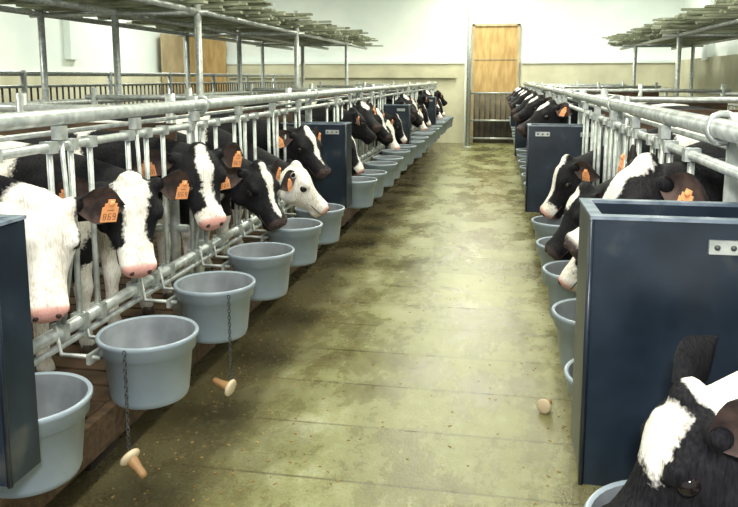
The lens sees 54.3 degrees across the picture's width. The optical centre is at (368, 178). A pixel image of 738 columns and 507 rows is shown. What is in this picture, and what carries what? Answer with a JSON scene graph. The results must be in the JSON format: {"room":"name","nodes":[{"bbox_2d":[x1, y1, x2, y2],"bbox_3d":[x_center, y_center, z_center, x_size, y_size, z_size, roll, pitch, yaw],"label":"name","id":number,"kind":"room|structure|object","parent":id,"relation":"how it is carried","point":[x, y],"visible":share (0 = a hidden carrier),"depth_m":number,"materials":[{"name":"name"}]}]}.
{"room":"farm building","nodes":[
{"label":"farm building","id":0,"kind":"room"},
{"bbox_2d":[0,4,185,72],"bbox_3d":[-5.751,-1.530,7.653,0.320,3.700,18.300,1,8,10],"label":"wall","id":1,"kind":"structure","parent":0,"point":[73,46],"depth_m":11.86,"materials":[{"name":"white paint"}]},
{"bbox_2d":[0,76,185,112],"bbox_3d":[-5.677,-0.403,7.716,0.100,1.450,18.140,1,8,10],"label":"trim","id":2,"kind":"structure","parent":1,"relation":"attached to","point":[4,80],"depth_m":11.87,"materials":[{"name":"beige paint"}]},
{"bbox_2d":[44,143,602,506],"bbox_3d":[-0.495,0.483,6.981,10.600,0.100,18.300,1,8,10],"label":"floor","id":3,"kind":"structure","parent":0,"point":[374,470],"depth_m":3.33,"materials":[{"name":"concrete"}]},
{"bbox_2d":[0,70,294,112],"bbox_3d":[-2.946,-0.442,7.926,0.056,1.470,15.528,1,8,10],"label":"pen back rail","id":4,"kind":"object","parent":3,"relation":"on","point":[23,74],"visible":0.34,"depth_m":8.49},
{"bbox_2d":[0,87,318,104],"bbox_3d":[-1.785,-0.304,7.735,0.058,1.250,15.528,1,8,10],"label":"rail","id":5,"kind":"object","parent":3,"relation":"on","point":[83,101],"visible":0.07,"depth_m":5.77,"materials":[{"name":"metal"}]},
{"bbox_2d":[160,33,184,100],"bbox_3d":[-4.184,-1.908,15.370,0.080,2.300,1.000,1,8,10],"label":"plywood board","id":6,"kind":"object","parent":3,"relation":"on","point":[172,56],"visible":0.39,"depth_m":15.23,"materials":[{"name":"brown wood"}]},
{"bbox_2d":[0,0,382,104],"bbox_3d":[-1.597,-1.014,9.297,2.192,2.220,9.460,1,8,10],"label":"rack","id":7,"kind":"object","parent":3,"relation":"on","point":[241,20],"visible":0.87,"depth_m":7.15,"materials":[{"name":"metal"}]},
{"bbox_2d":[0,161,407,506],"bbox_3d":[-0.911,0.250,7.383,1.730,0.250,16.000,1,8,10],"label":"deck","id":8,"kind":"object","parent":3,"relation":"on","point":[105,421],"visible":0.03,"depth_m":2.79,"materials":[{"name":"brown wood"}]},
{"bbox_2d":[0,175,124,323],"bbox_3d":[-1.515,0.391,2.115,1.540,0.938,0.477,2,8,13],"label":"cow","id":9,"kind":"object","parent":8,"relation":"on","point":[53,236],"visible":0.77,"depth_m":1.91},
{"bbox_2d":[0,93,190,315],"bbox_3d":[-1.612,0.137,3.405,1.600,1.080,0.059,1,8,10],"label":"divider","id":10,"kind":"object","parent":8,"relation":"on","point":[175,227],"visible":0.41,"depth_m":3.29,"materials":[{"name":"metal"}]},
{"bbox_2d":[0,141,192,371],"bbox_3d":[-1.429,0.323,2.594,1.537,0.938,0.477,2,8,12],"label":"cow","id":11,"kind":"object","parent":8,"relation":"on","point":[131,235],"visible":0.42,"depth_m":2.41},
{"bbox_2d":[0,130,243,353],"bbox_3d":[-1.321,0.248,3.132,1.556,0.938,0.477,1,8,7],"label":"cow","id":12,"kind":"object","parent":8,"relation":"on","point":[202,166],"visible":0.32,"depth_m":2.91},
{"bbox_2d":[85,87,295,217],"bbox_3d":[-1.286,-0.115,5.199,1.600,1.080,0.059,1,8,10],"label":"divider","id":13,"kind":"object","parent":8,"relation":"on","point":[94,97],"visible":0.21,"depth_m":5.12,"materials":[{"name":"metal"}]},
{"bbox_2d":[94,118,328,273],"bbox_3d":[-1.071,0.113,4.100,1.712,0.936,0.503,1,8,10],"label":"cow","id":14,"kind":"object","parent":8,"relation":"on","point":[297,189],"visible":0.21,"depth_m":3.94},
{"bbox_2d":[139,132,286,315],"bbox_3d":[-1.187,0.177,3.627,1.642,0.940,0.479,1,8,8],"label":"cow","id":15,"kind":"object","parent":8,"relation":"on","point":[254,186],"visible":0.17,"depth_m":3.39},
{"bbox_2d":[0,81,437,366],"bbox_3d":[0.060,-0.467,7.721,0.117,1.076,14.800,1,8,10],"label":"fence","id":16,"kind":"object","parent":8,"relation":"on","point":[196,107],"visible":0.62,"depth_m":2.69,"materials":[{"name":"metal"}]},
{"bbox_2d":[0,214,40,488],"bbox_3d":[-0.972,0.348,1.522,0.512,0.547,0.118,1,8,10],"label":"partition panel","id":17,"kind":"object","parent":16,"relation":"attached to","point":[19,428],"visible":1,"depth_m":1.48,"materials":[{"name":"blue plastic"}]},
{"bbox_2d":[0,371,92,498],"bbox_3d":[-0.877,0.609,1.753,0.410,0.226,0.298,1,8,10],"label":"bucket","id":18,"kind":"object","parent":16,"relation":"attached to","point":[63,398],"visible":0.69,"depth_m":1.70,"materials":[{"name":"grey plastic"}]},
{"bbox_2d":[53,310,198,409],"bbox_3d":[-0.716,0.541,2.176,0.410,0.226,0.298,1,8,10],"label":"bucket","id":19,"kind":"object","parent":16,"relation":"attached to","point":[158,348],"visible":0.98,"depth_m":2.09,"materials":[{"name":"grey plastic"}]},
{"bbox_2d":[120,351,146,478],"bbox_3d":[-0.661,0.657,2.023,0.082,0.364,0.061,1,8,10],"label":"pull chain","id":20,"kind":"object","parent":19,"relation":"attached to","point":[130,458],"visible":1,"depth_m":2.02,"materials":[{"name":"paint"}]},
{"bbox_2d":[140,266,255,343],"bbox_3d":[-0.622,0.463,2.671,0.410,0.226,0.298,1,8,10],"label":"bucket","id":21,"kind":"object","parent":16,"relation":"attached to","point":[202,296],"visible":0.88,"depth_m":2.58,"materials":[{"name":"grey plastic"}]},
{"bbox_2d":[212,295,235,395],"bbox_3d":[-0.521,0.588,2.550,0.086,0.374,0.062,1,8,10],"label":"pull chain","id":22,"kind":"object","parent":21,"relation":"attached to","point":[229,387],"visible":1,"depth_m":2.55,"materials":[{"name":"metal"}]},
{"bbox_2d":[198,238,294,300],"bbox_3d":[-0.530,0.397,3.189,0.410,0.226,0.298,1,8,10],"label":"bucket","id":23,"kind":"object","parent":16,"relation":"attached to","point":[268,263],"visible":0.88,"depth_m":3.10,"materials":[{"name":"grey plastic"}]},
{"bbox_2d":[241,214,322,266],"bbox_3d":[-0.441,0.314,3.715,0.410,0.226,0.298,1,8,10],"label":"bucket","id":24,"kind":"object","parent":16,"relation":"attached to","point":[302,234],"visible":0.7,"depth_m":3.62,"materials":[{"name":"grey plastic"}]},
{"bbox_2d":[281,200,344,244],"bbox_3d":[-0.345,0.252,4.254,0.410,0.226,0.298,1,8,10],"label":"bucket","id":25,"kind":"object","parent":16,"relation":"attached to","point":[331,220],"visible":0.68,"depth_m":4.15,"materials":[{"name":"grey plastic"}]},
{"bbox_2d":[279,121,351,207],"bbox_3d":[-0.365,-0.103,4.950,0.472,0.567,0.218,1,8,10],"label":"trough","id":26,"kind":"object","parent":16,"relation":"attached to","point":[336,137],"visible":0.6,"depth_m":4.84,"materials":[{"name":"blue plastic"}]},
{"bbox_2d":[347,176,377,207],"bbox_3d":[-0.140,0.087,5.322,0.410,0.226,0.298,1,8,10],"label":"bucket","id":27,"kind":"object","parent":16,"relation":"attached to","point":[363,187],"visible":0.66,"depth_m":5.21,"materials":[{"name":"grey plastic"}]},
{"bbox_2d":[352,169,386,197],"bbox_3d":[-0.057,0.028,5.842,0.410,0.226,0.298,1,8,10],"label":"bucket","id":28,"kind":"object","parent":16,"relation":"attached to","point":[380,175],"visible":0.42,"depth_m":5.75,"materials":[{"name":"grey plastic"}]},
{"bbox_2d":[364,161,397,186],"bbox_3d":[0.048,-0.055,6.355,0.410,0.226,0.298,1,8,10],"label":"bucket","id":29,"kind":"object","parent":16,"relation":"attached to","point":[389,166],"visible":0.58,"depth_m":6.26,"materials":[{"name":"grey plastic"}]},
{"bbox_2d":[361,153,402,178],"bbox_3d":[0.126,-0.121,6.876,0.410,0.226,0.298,1,8,10],"label":"bucket","id":30,"kind":"object","parent":16,"relation":"attached to","point":[399,159],"visible":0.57,"depth_m":6.80,"materials":[{"name":"grey plastic"}]},
{"bbox_2d":[368,104,410,154],"bbox_3d":[0.240,-0.572,8.284,0.472,0.567,0.218,1,8,10],"label":"trough","id":31,"kind":"object","parent":16,"relation":"attached to","point":[403,111],"visible":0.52,"depth_m":8.15,"materials":[{"name":"blue plastic"}]},
{"bbox_2d":[371,148,409,170],"bbox_3d":[0.221,-0.204,7.391,0.410,0.226,0.298,1,8,10],"label":"bucket","id":32,"kind":"object","parent":16,"relation":"attached to","point":[404,153],"visible":0.56,"depth_m":7.30,"materials":[{"name":"grey plastic"}]},
{"bbox_2d":[380,144,415,164],"bbox_3d":[0.317,-0.279,7.906,0.410,0.226,0.298,1,8,10],"label":"bucket","id":33,"kind":"object","parent":16,"relation":"attached to","point":[412,148],"visible":0.39,"depth_m":7.82,"materials":[{"name":"grey plastic"}]},
{"bbox_2d":[411,140,424,157],"bbox_3d":[0.469,-0.372,8.687,0.410,0.226,0.298,1,8,10],"label":"bucket","id":34,"kind":"object","parent":16,"relation":"attached to","point":[419,144],"visible":0.43,"depth_m":8.58,"materials":[{"name":"grey plastic"}]},
{"bbox_2d":[411,136,428,152],"bbox_3d":[0.562,-0.451,9.202,0.410,0.226,0.298,1,8,10],"label":"bucket","id":35,"kind":"object","parent":16,"relation":"attached to","point":[425,138],"visible":0.38,"depth_m":9.12,"materials":[{"name":"grey plastic"}]},
{"bbox_2d":[411,132,432,147],"bbox_3d":[0.656,-0.532,9.717,0.410,0.226,0.298,1,8,10],"label":"bucket","id":36,"kind":"object","parent":16,"relation":"attached to","point":[428,134],"visible":0.49,"depth_m":9.63,"materials":[{"name":"grey plastic"}]},
{"bbox_2d":[413,97,435,131],"bbox_3d":[0.843,-1.038,11.597,0.472,0.567,0.218,1,8,10],"label":"trough","id":37,"kind":"object","parent":16,"relation":"attached to","point":[431,110],"visible":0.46,"depth_m":11.47,"materials":[{"name":"blue plastic"}]},
{"bbox_2d":[415,130,435,145],"bbox_3d":[0.741,-0.590,10.238,0.410,0.226,0.298,1,8,10],"label":"bucket","id":38,"kind":"object","parent":16,"relation":"attached to","point":[433,132],"visible":0.37,"depth_m":10.18,"materials":[{"name":"grey plastic"}]},
{"bbox_2d":[412,126,439,141],"bbox_3d":[0.848,-0.669,10.751,0.410,0.226,0.298,1,8,10],"label":"bucket","id":39,"kind":"object","parent":16,"relation":"attached to","point":[429,129],"visible":0.44,"depth_m":10.66,"materials":[{"name":"grey plastic"}]},
{"bbox_2d":[416,125,441,138],"bbox_3d":[0.942,-0.747,11.267,0.410,0.226,0.298,1,8,10],"label":"bucket","id":40,"kind":"object","parent":16,"relation":"attached to","point":[431,126],"visible":0.34,"depth_m":11.18,"materials":[{"name":"grey plastic"}]},
{"bbox_2d":[436,122,445,134],"bbox_3d":[1.080,-0.860,12.047,0.410,0.226,0.298,1,8,10],"label":"bucket","id":41,"kind":"object","parent":16,"relation":"attached to","point":[437,123],"visible":0.34,"depth_m":11.96,"materials":[{"name":"grey plastic"}]},
{"bbox_2d":[436,120,447,132],"bbox_3d":[1.171,-0.925,12.565,0.410,0.226,0.298,1,8,10],"label":"bucket","id":42,"kind":"object","parent":16,"relation":"attached to","point":[436,120],"visible":0.28,"depth_m":12.48,"materials":[{"name":"grey plastic"}]},
{"bbox_2d":[436,118,448,129],"bbox_3d":[1.254,-1.002,13.083,0.410,0.226,0.298,1,8,10],"label":"bucket","id":43,"kind":"object","parent":16,"relation":"attached to","point":[437,118],"visible":0.31,"depth_m":12.99,"materials":[{"name":"grey plastic"}]},
{"bbox_2d":[443,117,451,128],"bbox_3d":[1.355,-1.071,13.598,0.410,0.226,0.298,1,8,10],"label":"bucket","id":44,"kind":"object","parent":16,"relation":"attached to","point":[449,118],"visible":0.26,"depth_m":13.52,"materials":[{"name":"grey plastic"}]},
{"bbox_2d":[444,116,453,126],"bbox_3d":[1.459,-1.136,14.114,0.410,0.226,0.298,1,8,10],"label":"bucket","id":45,"kind":"object","parent":16,"relation":"attached to","point":[452,117],"visible":0.23,"depth_m":14.04,"materials":[{"name":"grey plastic"}]},
{"bbox_2d":[113,113,330,261],"bbox_3d":[-1.015,0.034,4.659,1.606,0.937,0.479,1,8,8],"label":"cow","id":46,"kind":"object","parent":8,"relation":"on","point":[304,145],"visible":0.23,"depth_m":4.45},
{"bbox_2d":[230,104,376,212],"bbox_3d":[-0.749,-0.177,6.157,1.596,0.936,0.479,2,8,13],"label":"cow","id":47,"kind":"object","parent":8,"relation":"on","point":[360,130],"visible":0.21,"depth_m":5.99},
{"bbox_2d":[246,84,377,160],"bbox_3d":[-0.682,-0.582,8.522,1.600,1.080,0.059,1,8,10],"label":"divider","id":48,"kind":"object","parent":8,"relation":"on","point":[250,89],"visible":0.23,"depth_m":8.46,"materials":[{"name":"metal"}]},
{"bbox_2d":[243,100,381,133],"bbox_3d":[-0.649,-0.263,6.722,1.588,0.950,0.479,1,8,8],"label":"cow","id":49,"kind":"object","parent":8,"relation":"on","point":[367,111],"visible":0.13,"depth_m":6.44},
{"bbox_2d":[285,112,363,216],"bbox_3d":[-0.831,-0.107,5.664,1.613,0.935,0.491,1,8,10],"label":"cow","id":50,"kind":"object","parent":8,"relation":"on","point":[357,167],"visible":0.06,"depth_m":5.50},
{"bbox_2d":[261,100,392,142],"bbox_3d":[-0.548,-0.328,7.232,1.606,0.937,0.479,1,8,8],"label":"cow","id":51,"kind":"object","parent":8,"relation":"on","point":[383,134],"visible":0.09,"depth_m":6.98},
{"bbox_2d":[280,99,400,149],"bbox_3d":[-0.454,-0.398,7.742,1.617,0.934,0.507,1,8,10],"label":"cow","id":52,"kind":"object","parent":8,"relation":"on","point":[392,144],"visible":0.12,"depth_m":7.53},
{"bbox_2d":[298,97,406,143],"bbox_3d":[-0.361,-0.470,8.247,1.613,0.935,0.491,1,8,10],"label":"cow","id":53,"kind":"object","parent":8,"relation":"on","point":[400,137],"visible":0.16,"depth_m":8.07},
{"bbox_2d":[317,82,412,132],"bbox_3d":[-0.075,-1.052,11.865,1.600,1.080,0.059,1,8,10],"label":"divider","id":54,"kind":"object","parent":8,"relation":"on","point":[320,85],"visible":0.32,"depth_m":11.85,"materials":[{"name":"metal"}]},
{"bbox_2d":[345,93,427,154],"bbox_3d":[0.063,-0.798,10.587,1.617,0.934,0.507,1,8,10],"label":"cow","id":55,"kind":"object","parent":8,"relation":"on","point":[421,126],"visible":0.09,"depth_m":10.38},
{"bbox_2d":[358,98,415,167],"bbox_3d":[-0.232,-0.577,9.002,1.596,0.936,0.479,2,8,13],"label":"cow","id":56,"kind":"object","parent":8,"relation":"on","point":[399,100],"visible":0.07,"depth_m":8.85},
{"bbox_2d":[352,92,430,126],"bbox_3d":[0.156,-0.870,11.093,1.613,0.935,0.491,1,8,10],"label":"cow","id":57,"kind":"object","parent":8,"relation":"on","point":[427,122],"visible":0.11,"depth_m":10.92},
{"bbox_2d":[366,93,417,161],"bbox_3d":[-0.132,-0.663,9.568,1.588,0.950,0.479,1,8,8],"label":"cow","id":58,"kind":"object","parent":8,"relation":"on","point":[407,99],"visible":0.07,"depth_m":9.30},
{"bbox_2d":[355,81,431,89],"bbox_3d":[0.501,-1.497,15.032,1.600,1.080,0.059,1,8,10],"label":"divider","id":59,"kind":"object","parent":8,"relation":"on","point":[358,82],"visible":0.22,"depth_m":14.96,"materials":[{"name":"metal"}]},
{"bbox_2d":[363,91,429,108],"bbox_3d":[0.237,-0.940,11.585,1.596,0.936,0.479,2,8,13],"label":"cow","id":60,"kind":"object","parent":8,"relation":"on","point":[422,99],"visible":0.12,"depth_m":11.40},
{"bbox_2d":[378,99,423,154],"bbox_3d":[-0.031,-0.728,10.078,1.606,0.937,0.479,1,8,8],"label":"cow","id":61,"kind":"object","parent":8,"relation":"on","point":[419,119],"visible":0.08,"depth_m":9.82},
{"bbox_2d":[414,90,436,104],"bbox_3d":[0.385,-1.063,12.414,1.588,0.950,0.479,1,8,8],"label":"cow","id":62,"kind":"object","parent":8,"relation":"on","point":[426,93],"visible":0.11,"depth_m":12.15},
{"bbox_2d":[413,89,447,105],"bbox_3d":[0.754,-1.340,14.431,1.596,0.936,0.479,2,8,13],"label":"cow","id":63,"kind":"object","parent":8,"relation":"on","point":[437,94],"visible":0.18,"depth_m":14.26},
{"bbox_2d":[433,96,440,113],"bbox_3d":[0.486,-1.128,12.924,1.606,0.937,0.479,1,8,8],"label":"cow","id":64,"kind":"object","parent":8,"relation":"on","point":[438,109],"visible":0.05,"depth_m":12.66},
{"bbox_2d":[436,102,442,118],"bbox_3d":[0.580,-1.198,13.433,1.617,0.934,0.507,1,8,10],"label":"cow","id":65,"kind":"object","parent":8,"relation":"on","point":[438,115],"visible":0.03,"depth_m":13.21},
{"bbox_2d":[436,99,444,116],"bbox_3d":[0.673,-1.270,13.939,1.613,0.935,0.491,1,8,10],"label":"cow","id":66,"kind":"object","parent":8,"relation":"on","point":[442,112],"visible":0.06,"depth_m":13.76},
{"bbox_2d":[189,37,226,92],"bbox_3d":[-3.619,-2.116,16.315,0.850,2.450,0.100,1,8,10],"label":"plywood board","id":67,"kind":"object","parent":3,"relation":"on","point":[213,51],"visible":0.36,"depth_m":16.18,"materials":[{"name":"brown wood"}]},
{"bbox_2d":[101,189,573,506],"bbox_3d":[0.537,0.663,5.327,1.792,0.003,7.596,1,8,10],"label":"litter","id":68,"kind":"object","parent":3,"relation":"on","point":[191,442],"visible":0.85,"depth_m":3.51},
{"bbox_2d":[462,0,471,147],"bbox_3d":[1.985,-2.461,14.274,0.200,3.700,0.200,1,8,10],"label":"steel column","id":69,"kind":"structure","parent":3,"relation":"on","point":[469,34],"depth_m":14.30,"materials":[{"name":"grey metal"}]},
{"bbox_2d":[469,90,512,143],"bbox_3d":[2.660,-1.315,15.287,1.130,1.150,0.060,1,8,10],"label":"gate","id":70,"kind":"object","parent":3,"relation":"on","point":[474,93],"visible":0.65,"depth_m":15.29,"materials":[{"name":"metal"}]},
{"bbox_2d":[537,399,551,413],"bbox_3d":[0.754,0.953,3.057,0.062,0.062,0.083,6,10,35],"label":"rubber teat","id":71,"kind":"object","parent":3,"relation":"on","point":[543,405],"visible":1,"depth_m":3.02,"materials":[{"name":"beige rubber"}]},
{"bbox_2d":[602,0,737,95],"bbox_3d":[4.263,-0.940,8.841,1.797,2.200,9.454,1,8,10],"label":"rack","id":72,"kind":"object","parent":3,"relation":"on","point":[718,22],"visible":0.96,"depth_m":8.99,"materials":[{"name":"metal"}]},
{"bbox_2d":[630,85,737,109],"bbox_3d":[3.815,-0.164,6.737,0.058,1.250,15.528,1,8,10],"label":"rail","id":73,"kind":"object","parent":3,"relation":"on","point":[665,93],"visible":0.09,"depth_m":8.44,"materials":[{"name":"metal"}]},
{"bbox_3d":[2.736,0.341,6.733,1.960,0.250,16.000,1,8,10],"label":"deck","id":74,"kind":"object","parent":3,"relation":"on","visible":0},
{"bbox_2d":[507,87,527,101],"bbox_3d":[3.249,-1.092,12.466,1.713,0.993,0.493,1,8,10],"label":"cow","id":75,"kind":"object","parent":74,"relation":"on","point":[517,91],"visible":0.06,"depth_m":12.45},
{"bbox_2d":[506,86,531,97],"bbox_3d":[3.436,-1.237,13.499,1.713,0.993,0.493,1,8,10],"label":"cow","id":76,"kind":"object","parent":74,"relation":"on","point":[519,86],"visible":0.09,"depth_m":13.49},
{"bbox_2d":[509,90,552,109],"bbox_3d":[2.740,-0.699,9.669,1.713,0.993,0.493,1,8,10],"label":"cow","id":77,"kind":"object","parent":74,"relation":"on","point":[526,93],"visible":0.12,"depth_m":9.64},
{"bbox_2d":[511,92,570,114],"bbox_3d":[2.411,-0.444,7.856,1.713,0.993,0.493,1,8,10],"label":"cow","id":78,"kind":"object","parent":74,"relation":"on","point":[527,99],"visible":0.09,"depth_m":7.83},
{"bbox_2d":[508,88,614,103],"bbox_3d":[2.928,-0.844,10.702,1.713,0.993,0.493,1,8,10],"label":"cow","id":79,"kind":"object","parent":74,"relation":"on","point":[525,89],"visible":0.08,"depth_m":10.68},
{"bbox_2d":[516,99,613,143],"bbox_3d":[1.942,-0.081,5.274,1.713,0.993,0.493,1,8,10],"label":"cow","id":80,"kind":"object","parent":74,"relation":"on","point":[550,112],"visible":0.2,"depth_m":5.22},
{"bbox_2d":[558,257,577,291],"bbox_3d":[1.480,0.344,2.458,1.617,0.934,0.507,1,8,10],"label":"cow","id":81,"kind":"object","parent":74,"relation":"on","point":[567,278],"visible":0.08,"depth_m":2.61},
{"bbox_2d":[533,81,625,88],"bbox_3d":[4.147,-1.405,14.383,1.850,1.080,0.059,1,8,10],"label":"divider","id":82,"kind":"object","parent":74,"relation":"on","point":[577,82],"visible":0.24,"depth_m":14.27,"materials":[{"name":"metal"}]},
{"bbox_2d":[513,95,688,123],"bbox_3d":[2.223,-0.299,6.823,1.713,0.993,0.493,1,8,10],"label":"cow","id":83,"kind":"object","parent":74,"relation":"on","point":[535,103],"visible":0.16,"depth_m":6.79},
{"bbox_2d":[541,82,660,95],"bbox_3d":[3.593,-0.977,11.332,1.850,1.080,0.059,1,8,10],"label":"divider","id":84,"kind":"object","parent":74,"relation":"on","point":[598,86],"visible":0.23,"depth_m":11.19,"materials":[{"name":"metal"}]},
{"bbox_2d":[540,126,704,219],"bbox_3d":[1.708,0.167,3.717,1.613,0.935,0.491,1,8,10],"label":"cow","id":85,"kind":"object","parent":74,"relation":"on","point":[570,171],"visible":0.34,"depth_m":3.72},
{"bbox_2d":[526,108,718,148],"bbox_3d":[2.082,-0.122,5.764,1.606,0.937,0.479,1,8,8],"label":"cow","id":86,"kind":"object","parent":74,"relation":"on","point":[687,108],"visible":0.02,"depth_m":5.61},
{"bbox_2d":[523,82,737,201],"bbox_3d":[1.864,-0.422,7.400,0.117,1.076,14.800,1,8,10],"label":"fence","id":87,"kind":"object","parent":74,"relation":"on","point":[719,132],"visible":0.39,"depth_m":2.38,"materials":[{"name":"metal"}]},
{"bbox_2d":[510,97,514,132],"bbox_3d":[2.484,-1.011,11.405,0.472,0.567,0.218,1,8,10],"label":"trough","id":88,"kind":"object","parent":87,"relation":"attached to","point":[512,124],"visible":0.14,"depth_m":11.36,"materials":[{"name":"blue plastic"}]},
{"bbox_2d":[515,105,526,155],"bbox_3d":[1.882,-0.545,8.092,0.472,0.567,0.218,1,8,10],"label":"trough","id":89,"kind":"object","parent":87,"relation":"attached to","point":[520,141],"visible":0.13,"depth_m":8.04,"materials":[{"name":"blue plastic"}]},
{"bbox_2d":[516,148,526,166],"bbox_3d":[1.784,-0.231,7.749,0.410,0.226,0.298,1,8,10],"label":"bucket","id":90,"kind":"object","parent":87,"relation":"attached to","point":[518,150],"visible":0.2,"depth_m":7.71,"materials":[{"name":"grey plastic"}]},
{"bbox_2d":[517,153,526,173],"bbox_3d":[1.690,-0.152,7.234,0.410,0.226,0.298,1,8,10],"label":"bucket","id":91,"kind":"object","parent":87,"relation":"attached to","point":[523,155],"visible":0.17,"depth_m":7.23,"materials":[{"name":"grey plastic"}]},
{"bbox_2d":[518,159,525,180],"bbox_3d":[1.596,-0.084,6.716,0.410,0.226,0.298,1,8,10],"label":"bucket","id":92,"kind":"object","parent":87,"relation":"attached to","point":[521,161],"visible":0.1,"depth_m":6.70,"materials":[{"name":"grey plastic"}]},
{"bbox_2d":[520,165,525,188],"bbox_3d":[1.502,-0.017,6.199,0.410,0.226,0.298,1,8,10],"label":"bucket","id":93,"kind":"object","parent":87,"relation":"attached to","point":[522,167],"visible":0.13,"depth_m":6.18,"materials":[{"name":"grey plastic"}]},
{"bbox_2d":[521,173,525,190],"bbox_3d":[1.408,0.054,5.682,0.410,0.226,0.298,1,8,10],"label":"bucket","id":94,"kind":"object","parent":87,"relation":"attached to","point":[523,175],"visible":0.1,"depth_m":5.66,"materials":[{"name":"grey plastic"}]},
{"bbox_2d":[531,215,562,256],"bbox_3d":[1.079,0.310,3.870,0.410,0.226,0.298,1,8,10],"label":"bucket","id":95,"kind":"object","parent":87,"relation":"attached to","point":[543,226],"visible":0.16,"depth_m":3.83,"materials":[{"name":"grey plastic"}]},
{"bbox_2d":[536,236,570,285],"bbox_3d":[0.987,0.387,3.364,0.410,0.226,0.298,1,8,10],"label":"bucket","id":96,"kind":"object","parent":87,"relation":"attached to","point":[545,258],"visible":0.17,"depth_m":3.35,"materials":[{"name":"grey plastic"}]},
{"bbox_2d":[542,260,575,318],"bbox_3d":[0.895,0.448,2.855,0.410,0.226,0.298,1,8,10],"label":"bucket","id":97,"kind":"object","parent":87,"relation":"attached to","point":[552,271],"visible":0.21,"depth_m":2.83,"materials":[{"name":"grey plastic"}]},
{"bbox_2d":[551,298,575,369],"bbox_3d":[0.803,0.521,2.349,0.410,0.226,0.298,1,8,10],"label":"bucket","id":98,"kind":"object","parent":87,"relation":"attached to","point":[564,311],"visible":0.16,"depth_m":2.33,"materials":[{"name":"grey plastic"}]},
{"bbox_2d":[525,123,603,211],"bbox_3d":[1.271,-0.072,4.729,0.472,0.567,0.218,1,8,10],"label":"trough","id":99,"kind":"object","parent":87,"relation":"attached to","point":[547,144],"visible":0.62,"depth_m":4.64,"materials":[{"name":"blue plastic"}]},
{"bbox_2d":[564,358,573,397],"bbox_3d":[0.718,0.600,1.883,0.410,0.226,0.298,1,8,10],"label":"bucket","id":100,"kind":"object","parent":87,"relation":"attached to","point":[568,369],"visible":0.07,"depth_m":1.90,"materials":[{"name":"grey plastic"}]},
{"bbox_2d":[584,480,626,506],"bbox_3d":[0.573,0.678,1.222,0.410,0.226,0.298,1,8,10],"label":"bucket","id":101,"kind":"object","parent":87,"relation":"attached to","point":[605,494],"visible":0.32,"depth_m":1.33,"materials":[{"name":"grey plastic"}]},
{"bbox_2d":[571,198,737,485],"bbox_3d":[0.749,0.358,1.560,0.572,0.587,0.238,1,8,10],"label":"partition panel","id":102,"kind":"object","parent":87,"relation":"attached to","point":[652,275],"visible":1,"depth_m":1.48,"materials":[{"name":"blue metal"}]},
{"bbox_2d":[545,141,725,260],"bbox_3d":[1.560,0.273,2.958,1.634,0.936,0.491,1,8,10],"label":"cow","id":103,"kind":"object","parent":74,"relation":"on","point":[555,248],"visible":0.19,"depth_m":3.00},
{"bbox_2d":[573,103,703,108],"bbox_3d":[2.184,-0.200,6.272,1.588,0.950,0.479,1,8,8],"label":"cow","id":104,"kind":"object","parent":74,"relation":"on","point":[669,107],"visible":0.04,"depth_m":6.10},
{"bbox_2d":[564,144,725,260],"bbox_3d":[1.369,0.405,1.951,1.657,0.954,0.511,1,8,10],"label":"cow","id":105,"kind":"object","parent":74,"relation":"on","point":[643,177],"visible":0.46,"depth_m":1.92},
{"bbox_2d":[559,84,730,109],"bbox_3d":[2.984,-0.505,7.979,1.850,1.080,0.059,1,8,10],"label":"divider","id":106,"kind":"object","parent":74,"relation":"on","point":[721,106],"visible":0.23,"depth_m":7.82,"materials":[{"name":"metal"}]},
{"bbox_2d":[600,89,737,145],"bbox_3d":[2.373,-0.033,4.617,1.850,1.080,0.059,1,8,10],"label":"divider","id":107,"kind":"object","parent":74,"relation":"on","point":[604,92],"visible":0.12,"depth_m":4.61,"materials":[{"name":"metal"}]},
{"bbox_2d":[602,335,737,506],"bbox_3d":[1.208,0.537,1.079,1.655,0.936,0.480,1,8,7],"label":"cow","id":108,"kind":"object","parent":74,"relation":"on","point":[687,456],"visible":1,"depth_m":1.14},
{"bbox_2d":[226,0,682,142],"bbox_3d":[1.143,-2.665,15.732,11.000,3.700,0.200,1,8,10],"label":"wall","id":109,"kind":"structure","parent":0,"point":[407,30],"depth_m":15.39,"materials":[{"name":"white paint"}]},
{"bbox_2d":[230,72,456,77],"bbox_3d":[-0.629,-2.284,15.820,5.100,0.120,0.040,1,8,10],"label":"trim","id":110,"kind":"structure","parent":109,"relation":"attached to","point":[307,74],"depth_m":15.70,"materials":[{"name":"beige paint"}]},
{"bbox_2d":[226,60,675,142],"bbox_3d":[1.111,-1.680,15.691,10.600,1.760,0.160,1,8,10],"label":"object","id":111,"kind":"structure","parent":109,"relation":"attached to","point":[648,72],"depth_m":15.48,"materials":[{"name":"beige paint"}]},
{"bbox_2d":[470,23,520,142],"bbox_3d":[2.690,-2.025,15.382,1.000,2.530,0.090,1,8,10],"label":"door","id":112,"kind":"structure","parent":109,"relation":"in","point":[495,47],"depth_m":15.34,"materials":[{"name":"brown wood"}]},
{"bbox_2d":[681,0,737,60],"bbox_3d":[4.760,-1.267,5.780,0.320,3.700,18.300,1,8,10],"label":"wall","id":113,"kind":"structure","parent":0,"point":[727,47],"depth_m":12.35,"materials":[{"name":"white paint"}]},
{"bbox_2d":[679,54,737,109],"bbox_3d":[4.657,-0.292,5.854,0.100,1.750,18.140,1,8,10],"label":"trim","id":114,"kind":"structure","parent":113,"relation":"attached to","point":[713,72],"depth_m":12.06,"materials":[{"name":"beige paint"}]}
]}

